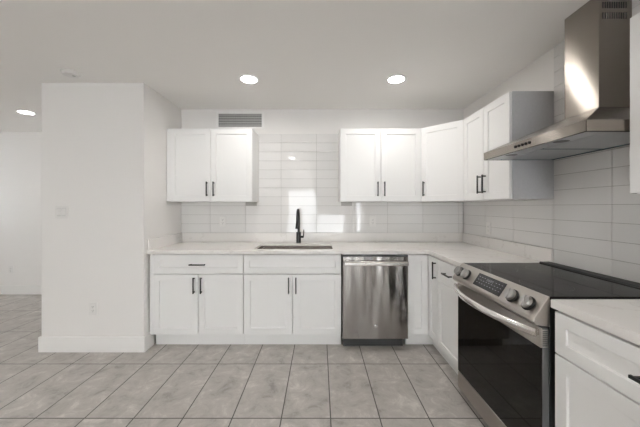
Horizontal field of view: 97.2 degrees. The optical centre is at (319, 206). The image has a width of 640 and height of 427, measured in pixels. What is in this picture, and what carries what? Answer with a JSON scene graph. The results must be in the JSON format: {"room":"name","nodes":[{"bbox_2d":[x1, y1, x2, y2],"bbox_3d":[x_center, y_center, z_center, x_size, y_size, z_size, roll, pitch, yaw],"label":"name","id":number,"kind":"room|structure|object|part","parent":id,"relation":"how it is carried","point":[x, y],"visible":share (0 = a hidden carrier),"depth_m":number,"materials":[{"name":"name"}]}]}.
{"room":"kitchen","nodes":[
{"label":"kitchen","id":0,"kind":"room"},
{"bbox_2d":[0,132,41,284],"bbox_3d":[-4.066,0.092,4.310,3.068,2.445,0.120,0,0,0],"label":"wall","id":1,"kind":"structure","parent":0,"point":[20,152],"depth_m":4.25,"materials":[{"name":"white paint"}]},
{"bbox_2d":[0,285,41,293],"bbox_3d":[-4.066,1.245,4.242,3.068,0.140,0.015,0,0,0],"label":"baseboard","id":2,"kind":"structure","parent":1,"relation":"attached to","point":[4,289],"depth_m":4.24,"materials":[{"name":"white paint"}]},
{"bbox_2d":[42,83,180,342],"bbox_3d":[-2.066,0.092,3.406,0.932,2.445,1.688,0,0,0],"label":"wall partition","id":3,"kind":"structure","parent":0,"point":[104,145],"depth_m":2.56,"materials":[{"name":"white paint"}]},
{"bbox_2d":[55,206,67,217],"bbox_3d":[-2.343,0.045,2.556,0.118,0.116,0.010,0,0,0],"label":"light switch","id":4,"kind":"object","parent":3,"relation":"attached to","point":[60,211],"visible":1,"depth_m":2.56,"materials":[{"name":"white plastic"}]},
{"bbox_2d":[89,302,96,314],"bbox_3d":[-2.058,0.922,2.557,0.072,0.116,0.008,0,0,0],"label":"wall outlet","id":5,"kind":"object","parent":3,"relation":"attached to","point":[92,305],"visible":1,"depth_m":2.56,"materials":[{"name":"white plastic"}]},
{"bbox_2d":[91,305,94,312],"bbox_3d":[-2.058,0.922,2.555,0.034,0.068,0.003,0,0,0],"label":"receptacle","id":6,"kind":"object","parent":5,"relation":"attached to","point":[92,306],"depth_m":2.55,"materials":[{"name":"white plastic"}]},
{"bbox_2d":[38,332,153,351],"bbox_3d":[-2.066,1.245,3.391,0.962,0.140,1.688,0,0,0],"label":"baseboard","id":7,"kind":"structure","parent":3,"relation":"attached to","point":[45,343],"depth_m":2.55,"materials":[{"name":"white paint"}]},
{"bbox_2d":[0,294,488,426],"bbox_3d":[-0.750,1.340,-1.125,9.900,0.050,10.950,0,0,0],"label":"floor","id":8,"kind":"structure","parent":0,"point":[164,385],"depth_m":2.07,"materials":[{"name":"tile"}]},
{"bbox_2d":[150,254,245,343],"bbox_3d":[-1.151,0.877,2.919,0.873,0.876,0.654,0,0,0],"label":"base cabinet","id":9,"kind":"object","parent":8,"relation":"on","point":[195,298],"visible":0.94,"depth_m":2.63,"materials":[{"name":"white paint"}]},
{"bbox_3d":[-1.346,0.908,2.636,0.418,0.560,0.020,0,0,0],"label":"door","id":10,"kind":"part","parent":9,"relation":"part of","materials":[{"name":"white paint"}]},
{"bbox_3d":[-1.169,0.726,2.609,0.011,0.150,0.034,0,0,0],"label":"handle","id":11,"kind":"part","parent":9,"relation":"part of","materials":[{"name":"black metal"}]},
{"bbox_3d":[-1.135,0.534,2.609,0.150,0.011,0.034,0,0,0],"label":"handle","id":12,"kind":"part","parent":9,"relation":"part of","materials":[{"name":"black metal"}]},
{"bbox_3d":[-1.135,0.534,2.636,0.839,0.175,0.020,0,0,0],"label":"drawer","id":13,"kind":"part","parent":9,"relation":"part of","materials":[{"name":"white paint"}]},
{"bbox_3d":[-0.925,0.908,2.636,0.418,0.560,0.020,0,0,0],"label":"door","id":14,"kind":"part","parent":9,"relation":"part of","materials":[{"name":"white paint"}]},
{"bbox_2d":[147,233,553,265],"bbox_3d":[0.029,0.367,2.624,3.255,0.140,1.262,0,0,0],"label":"countertop","id":15,"kind":"structure","parent":9,"relation":"on","point":[455,249],"depth_m":2.79,"materials":[{"name":"stone"}]},
{"bbox_2d":[257,246,331,248],"bbox_3d":[-0.254,0.533,2.870,0.754,0.228,0.354,0,0,0],"label":"sink","id":16,"kind":"object","parent":15,"relation":"in","point":[260,247],"visible":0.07,"depth_m":3.05,"materials":[{"name":"silver metal"}]},
{"bbox_2d":[295,209,303,242],"bbox_3d":[-0.221,0.209,3.053,0.092,0.383,0.222,0,0,0],"label":"faucet","id":17,"kind":"object","parent":15,"relation":"on","point":[298,233],"visible":0.99,"depth_m":3.11,"materials":[{"name":"black metal"}]},
{"bbox_3d":[-0.238,0.149,3.050,0.026,0.263,0.196,0,0,0],"label":"spout","id":18,"kind":"part","parent":17,"relation":"part of","materials":[{"name":"black metal"}]},
{"bbox_2d":[244,254,340,343],"bbox_3d":[-0.257,0.877,2.919,0.911,0.876,0.654,0,0,0],"label":"base cabinet","id":19,"kind":"object","parent":8,"relation":"on","point":[289,298],"visible":0.95,"depth_m":2.63,"materials":[{"name":"white paint"}]},
{"bbox_3d":[-0.484,0.908,2.636,0.452,0.560,0.020,0,0,0],"label":"door","id":20,"kind":"part","parent":19,"relation":"part of","materials":[{"name":"white paint"}]},
{"bbox_3d":[-0.257,0.534,2.636,0.907,0.175,0.020,0,0,0],"label":"false drawer","id":21,"kind":"part","parent":19,"relation":"part of","materials":[{"name":"white paint"}]},
{"bbox_3d":[-0.029,0.908,2.636,0.452,0.560,0.020,0,0,0],"label":"door","id":22,"kind":"part","parent":19,"relation":"part of","materials":[{"name":"white paint"}]},
{"bbox_2d":[341,254,408,345],"bbox_3d":[0.508,0.877,2.875,0.609,0.876,0.682,0,0,0],"label":"dishwasher","id":23,"kind":"object","parent":8,"relation":"on","point":[374,287],"visible":0.98,"depth_m":2.58,"materials":[{"name":"silver metal"}]},
{"bbox_2d":[341,254,341,334],"bbox_3d":[0.508,0.829,2.927,0.609,0.772,0.578,0,0,0],"label":"tub","id":24,"kind":"object","parent":23,"relation":"in","point":[341,254],"depth_m":2.67,"materials":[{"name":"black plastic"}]},
{"bbox_3d":[0.500,1.264,2.674,0.564,0.096,0.015,0,0,0],"label":"toe panel","id":25,"kind":"part","parent":23,"relation":"part of","materials":[{"name":"black plastic"}]},
{"bbox_3d":[0.510,0.512,2.558,0.577,0.039,0.049,0,0,0],"label":"handle","id":26,"kind":"part","parent":23,"relation":"part of","materials":[{"name":"silver metal"}]},
{"bbox_2d":[405,254,445,359],"bbox_3d":[1.233,0.877,2.832,0.831,0.876,0.828,0,0,0],"label":"base cabinet","id":27,"kind":"object","parent":8,"relation":"on","point":[422,268],"visible":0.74,"depth_m":2.63,"materials":[{"name":"white paint"}]},
{"bbox_3d":[0.912,0.818,2.636,0.186,0.741,0.020,0,0,0],"label":"door","id":28,"kind":"part","parent":27,"relation":"part of","materials":[{"name":"white paint"}]},
{"bbox_3d":[1.017,0.818,2.523,0.020,0.741,0.202,0,0,0],"label":"door","id":29,"kind":"part","parent":27,"relation":"part of","materials":[{"name":"white paint"}]},
{"bbox_2d":[438,259,458,373],"bbox_3d":[1.300,0.877,2.206,0.654,0.876,0.421,0,0,0],"label":"base cabinet","id":30,"kind":"object","parent":8,"relation":"on","point":[447,296],"visible":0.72,"depth_m":2.23,"materials":[{"name":"white paint"}]},
{"bbox_3d":[1.017,0.534,2.206,0.020,0.175,0.417,0,0,0],"label":"drawer","id":31,"kind":"part","parent":30,"relation":"part of","materials":[{"name":"white paint"}]},
{"bbox_2d":[453,261,639,426],"bbox_3d":[1.240,0.849,1.611,0.755,0.932,0.756,0,0,0],"label":"range","id":32,"kind":"object","parent":8,"relation":"on","point":[506,317],"visible":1,"depth_m":1.47,"materials":[{"name":"silver metal"}]},
{"bbox_3d":[0.947,0.435,1.941,0.048,0.058,0.059,0,0,0],"label":"knob","id":33,"kind":"part","parent":32,"relation":"part of","materials":[{"name":"silver metal"}]},
{"bbox_3d":[0.947,0.435,1.849,0.048,0.058,0.059,0,0,0],"label":"knob","id":34,"kind":"part","parent":32,"relation":"part of","materials":[{"name":"silver metal"}]},
{"bbox_3d":[0.989,1.210,1.611,0.034,0.119,0.748,0,0,0],"label":"storage drawer","id":35,"kind":"part","parent":32,"relation":"part of","materials":[{"name":"silver metal"}]},
{"bbox_3d":[0.916,0.552,1.611,0.107,0.038,0.751,0,0,0],"label":"handle","id":36,"kind":"part","parent":32,"relation":"part of","materials":[{"name":"silver metal"}]},
{"bbox_3d":[0.972,0.575,1.611,0.008,0.086,0.748,0,0,0],"label":"rail","id":37,"kind":"part","parent":32,"relation":"part of","materials":[{"name":"silver metal"}]},
{"bbox_3d":[0.973,0.882,1.611,0.005,0.526,0.748,0,0,0],"label":"door glass","id":38,"kind":"part","parent":32,"relation":"part of","materials":[{"name":"black glass"}]},
{"bbox_3d":[0.970,0.459,1.611,0.072,0.132,0.756,0,0,0],"label":"control panel","id":39,"kind":"part","parent":32,"relation":"part of","materials":[{"name":"silver metal"}]},
{"bbox_3d":[0.947,0.435,1.411,0.048,0.058,0.059,0,0,0],"label":"knob","id":40,"kind":"part","parent":32,"relation":"part of","materials":[{"name":"silver metal"}]},
{"bbox_3d":[0.947,0.435,1.303,0.048,0.058,0.059,0,0,0],"label":"knob","id":41,"kind":"part","parent":32,"relation":"part of","materials":[{"name":"silver metal"}]},
{"bbox_3d":[0.991,0.839,1.611,0.030,0.616,0.748,0,0,0],"label":"oven door","id":42,"kind":"part","parent":32,"relation":"part of","materials":[{"name":"silver metal"}]},
{"bbox_3d":[0.988,0.578,1.237,0.028,0.079,0.001,0,0,0],"label":"vent plate","id":43,"kind":"part","parent":32,"relation":"part of","materials":[{"name":"silver metal"}]},
{"bbox_2d":[465,263,639,299],"bbox_3d":[1.274,0.401,1.611,0.544,0.016,0.756,0,0,0],"label":"cooktop","id":44,"kind":"object","parent":32,"relation":"in","point":[541,281],"depth_m":1.49,"materials":[{"name":"black glass"}]},
{"bbox_3d":[1.582,0.396,1.611,0.070,0.025,0.756,0,0,0],"label":"vent trim","id":45,"kind":"part","parent":32,"relation":"part of","materials":[{"name":"black plastic"}]},
{"bbox_2d":[555,311,639,426],"bbox_3d":[1.300,0.877,0.817,0.654,0.876,0.790,0,0,0],"label":"base cabinet","id":46,"kind":"object","parent":8,"relation":"on","point":[597,371],"visible":0.98,"depth_m":1.05,"materials":[{"name":"white paint"}]},
{"bbox_2d":[551,299,639,345],"bbox_3d":[1.329,0.367,0.825,0.653,0.140,0.809,0,0,0],"label":"countertop","id":47,"kind":"structure","parent":46,"relation":"on","point":[620,318],"depth_m":1.07,"materials":[{"name":"stone"}]},
{"bbox_3d":[1.017,0.908,1.014,0.020,0.560,0.391,0,0,0],"label":"door","id":48,"kind":"part","parent":46,"relation":"part of","materials":[{"name":"white paint"}]},
{"bbox_3d":[0.990,0.534,0.817,0.034,0.011,0.150,0,0,0],"label":"handle","id":49,"kind":"part","parent":46,"relation":"part of","materials":[{"name":"black metal"}]},
{"bbox_2d":[0,0,588,131],"bbox_3d":[-0.750,-1.160,-1.125,9.900,0.060,10.950,0,0,0],"label":"ceiling","id":50,"kind":"structure","parent":0,"point":[303,54],"depth_m":2.01,"materials":[{"name":"white paint"}]},
{"bbox_2d":[16,110,35,114],"bbox_3d":[-3.500,-1.124,3.360,0.172,0.011,0.172,0,0,0],"label":"recessed light","id":51,"kind":"object","parent":50,"relation":"in","point":[19,111],"visible":1,"depth_m":3.34,"materials":[{"name":"white paint"}]},
{"bbox_2d":[60,68,81,78],"bbox_3d":[-2.085,-1.112,2.360,0.136,0.035,0.136,0,0,0],"label":"smoke detector","id":52,"kind":"object","parent":50,"relation":"attached to","point":[71,73],"visible":1,"depth_m":2.33,"materials":[{"name":"white plastic"}]},
{"bbox_2d":[239,75,258,83],"bbox_3d":[-0.627,-1.124,2.490,0.172,0.011,0.172,0,0,0],"label":"recessed light","id":53,"kind":"object","parent":50,"relation":"in","point":[250,79],"visible":1,"depth_m":2.48,"materials":[{"name":"white paint"}]},
{"bbox_2d":[386,75,405,83],"bbox_3d":[0.674,-1.124,2.490,0.172,0.011,0.172,0,0,0],"label":"recessed light","id":54,"kind":"object","parent":50,"relation":"in","point":[394,79],"visible":1,"depth_m":2.48,"materials":[{"name":"white paint"}]},
{"bbox_2d":[181,109,463,133],"bbox_3d":[0.088,0.092,3.316,3.377,2.445,0.120,0,0,0],"label":"wall","id":55,"kind":"structure","parent":0,"point":[276,121],"depth_m":3.26,"materials":[{"name":"white paint"}]},
{"bbox_2d":[167,129,258,201],"bbox_3d":[-1.151,-0.438,3.077,0.892,0.762,0.354,0,0,0],"label":"upper cabinet","id":56,"kind":"object","parent":55,"relation":"attached to","point":[204,165],"visible":1,"depth_m":2.94,"materials":[{"name":"white paint"}]},
{"bbox_3d":[-1.353,-0.438,2.944,0.429,0.758,0.020,0,0,0],"label":"door","id":57,"kind":"part","parent":56,"relation":"part of","materials":[{"name":"white paint"}]},
{"bbox_3d":[-0.920,-0.438,2.944,0.429,0.758,0.020,0,0,0],"label":"door","id":58,"kind":"part","parent":56,"relation":"part of","materials":[{"name":"white paint"}]},
{"bbox_2d":[216,111,263,128],"bbox_3d":[-0.921,-1.001,3.251,0.550,0.204,0.008,0,0,0],"label":"air vent","id":59,"kind":"object","parent":55,"relation":"in","point":[224,119],"visible":0.98,"depth_m":3.25,"materials":[{"name":"white metal"}]},
{"bbox_2d":[181,134,462,232],"bbox_3d":[0.029,-0.273,3.251,3.256,1.138,0.009,0,0,0],"label":"tile backsplash","id":60,"kind":"structure","parent":55,"relation":"attached to","point":[297,171],"depth_m":3.25,"materials":[{"name":"tile"}]},
{"bbox_2d":[220,216,225,225],"bbox_3d":[-1.118,0.165,3.243,0.072,0.116,0.008,0,0,0],"label":"wall outlet","id":61,"kind":"object","parent":60,"relation":"attached to","point":[222,218],"visible":1,"depth_m":3.24,"materials":[{"name":"white plastic"}]},
{"bbox_2d":[370,216,375,225],"bbox_3d":[0.607,0.165,3.243,0.072,0.116,0.008,0,0,0],"label":"wall outlet","id":62,"kind":"object","parent":60,"relation":"attached to","point":[372,218],"visible":1,"depth_m":3.24,"materials":[{"name":"white plastic"}]},
{"bbox_2d":[338,129,420,201],"bbox_3d":[0.633,-0.438,3.077,0.844,0.762,0.354,0,0,0],"label":"upper cabinet","id":63,"kind":"object","parent":55,"relation":"attached to","point":[375,165],"visible":1,"depth_m":2.94,"materials":[{"name":"white paint"}]},
{"bbox_3d":[0.422,-0.438,2.944,0.419,0.758,0.020,0,0,0],"label":"door","id":64,"kind":"part","parent":63,"relation":"part of","materials":[{"name":"white paint"}]},
{"bbox_3d":[0.845,-0.438,2.944,0.419,0.758,0.020,0,0,0],"label":"door","id":65,"kind":"part","parent":63,"relation":"part of","materials":[{"name":"white paint"}]},
{"bbox_2d":[464,48,553,247],"bbox_3d":[1.717,0.092,1.328,0.120,2.445,3.856,0,0,0],"label":"wall","id":66,"kind":"structure","parent":0,"point":[538,75],"depth_m":2.25,"materials":[{"name":"white paint"}]},
{"bbox_2d":[420,120,478,201],"bbox_3d":[1.351,-0.438,2.946,0.605,0.762,0.616,0,0,0],"label":"upper cabinet","id":67,"kind":"object","parent":66,"relation":"attached to","point":[442,144],"visible":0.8,"depth_m":2.78,"materials":[{"name":"white paint"}]},
{"bbox_3d":[1.063,-0.187,2.896,0.034,0.150,0.011,0,0,-44],"label":"handle","id":68,"kind":"part","parent":67,"relation":"part of","materials":[{"name":"black metal"}]},
{"bbox_2d":[463,91,553,200],"bbox_3d":[1.480,-0.438,2.315,0.347,0.762,0.648,0,0,0],"label":"upper cabinet","id":69,"kind":"object","parent":66,"relation":"attached to","point":[514,115],"visible":0.95,"depth_m":2.04,"materials":[{"name":"white paint"}]},
{"bbox_3d":[1.351,-0.438,2.479,0.020,0.758,0.318,0,0,0],"label":"door","id":70,"kind":"part","parent":69,"relation":"part of","materials":[{"name":"white paint"}]},
{"bbox_3d":[1.324,-0.187,2.353,0.034,0.150,0.011,0,0,0],"label":"handle","id":71,"kind":"part","parent":69,"relation":"part of","materials":[{"name":"black metal"}]},
{"bbox_3d":[1.324,-0.187,2.283,0.034,0.150,0.011,0,0,0],"label":"handle","id":72,"kind":"part","parent":69,"relation":"part of","materials":[{"name":"black metal"}]},
{"bbox_3d":[1.351,-0.438,2.156,0.020,0.758,0.318,0,0,0],"label":"door","id":73,"kind":"part","parent":69,"relation":"part of","materials":[{"name":"white paint"}]},
{"bbox_3d":[1.507,-0.438,1.993,0.294,0.762,0.004,0,0,0],"label":"panel","id":74,"kind":"part","parent":69,"relation":"part of","materials":[{"name":"white wood"}]},
{"bbox_2d":[463,0,639,282],"bbox_3d":[1.652,-0.349,1.824,0.009,1.558,2.848,0,0,0],"label":"tile backsplash","id":75,"kind":"structure","parent":66,"relation":"attached to","point":[591,223],"depth_m":1.78,"materials":[{"name":"tile"}]},
{"bbox_2d":[484,0,631,159],"bbox_3d":[1.403,-0.730,1.618,0.490,0.797,0.772,0,0,0],"label":"range hood","id":76,"kind":"object","parent":66,"relation":"attached to","point":[597,34],"visible":0.98,"depth_m":1.49,"materials":[{"name":"silver metal"}]},
{"bbox_3d":[1.222,-0.335,1.618,0.093,0.004,0.746,0,0,0],"label":"lamp panel","id":77,"kind":"part","parent":76,"relation":"part of","materials":[{"name":"silver metal"}]},
{"bbox_2d":[553,140,569,142],"bbox_3d":[1.225,-0.334,1.432,0.068,0.006,0.068,0,0,0],"label":"lamp","id":78,"kind":"object","parent":76,"relation":"on","point":[556,141],"depth_m":1.43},
{"bbox_2d":[602,12,626,18],"bbox_3d":[1.554,-1.010,1.488,0.128,0.033,0.001,0,0,0],"label":"vent grille","id":79,"kind":"object","parent":76,"relation":"attached to","point":[605,15],"depth_m":1.49,"materials":[{"name":"black metal"}]},
{"bbox_2d":[602,2,626,7],"bbox_3d":[1.554,-1.066,1.488,0.128,0.033,0.001,0,0,0],"label":"vent grille","id":80,"kind":"object","parent":76,"relation":"attached to","point":[604,4],"depth_m":1.49,"materials":[{"name":"black metal"}]},
{"bbox_2d":[630,13,639,193],"bbox_3d":[1.480,-0.438,0.827,0.347,0.762,0.803,0,0,0],"label":"upper cabinet","id":81,"kind":"object","parent":66,"relation":"attached to","point":[635,20],"visible":1,"depth_m":1.20,"materials":[{"name":"white paint"}]}
]}

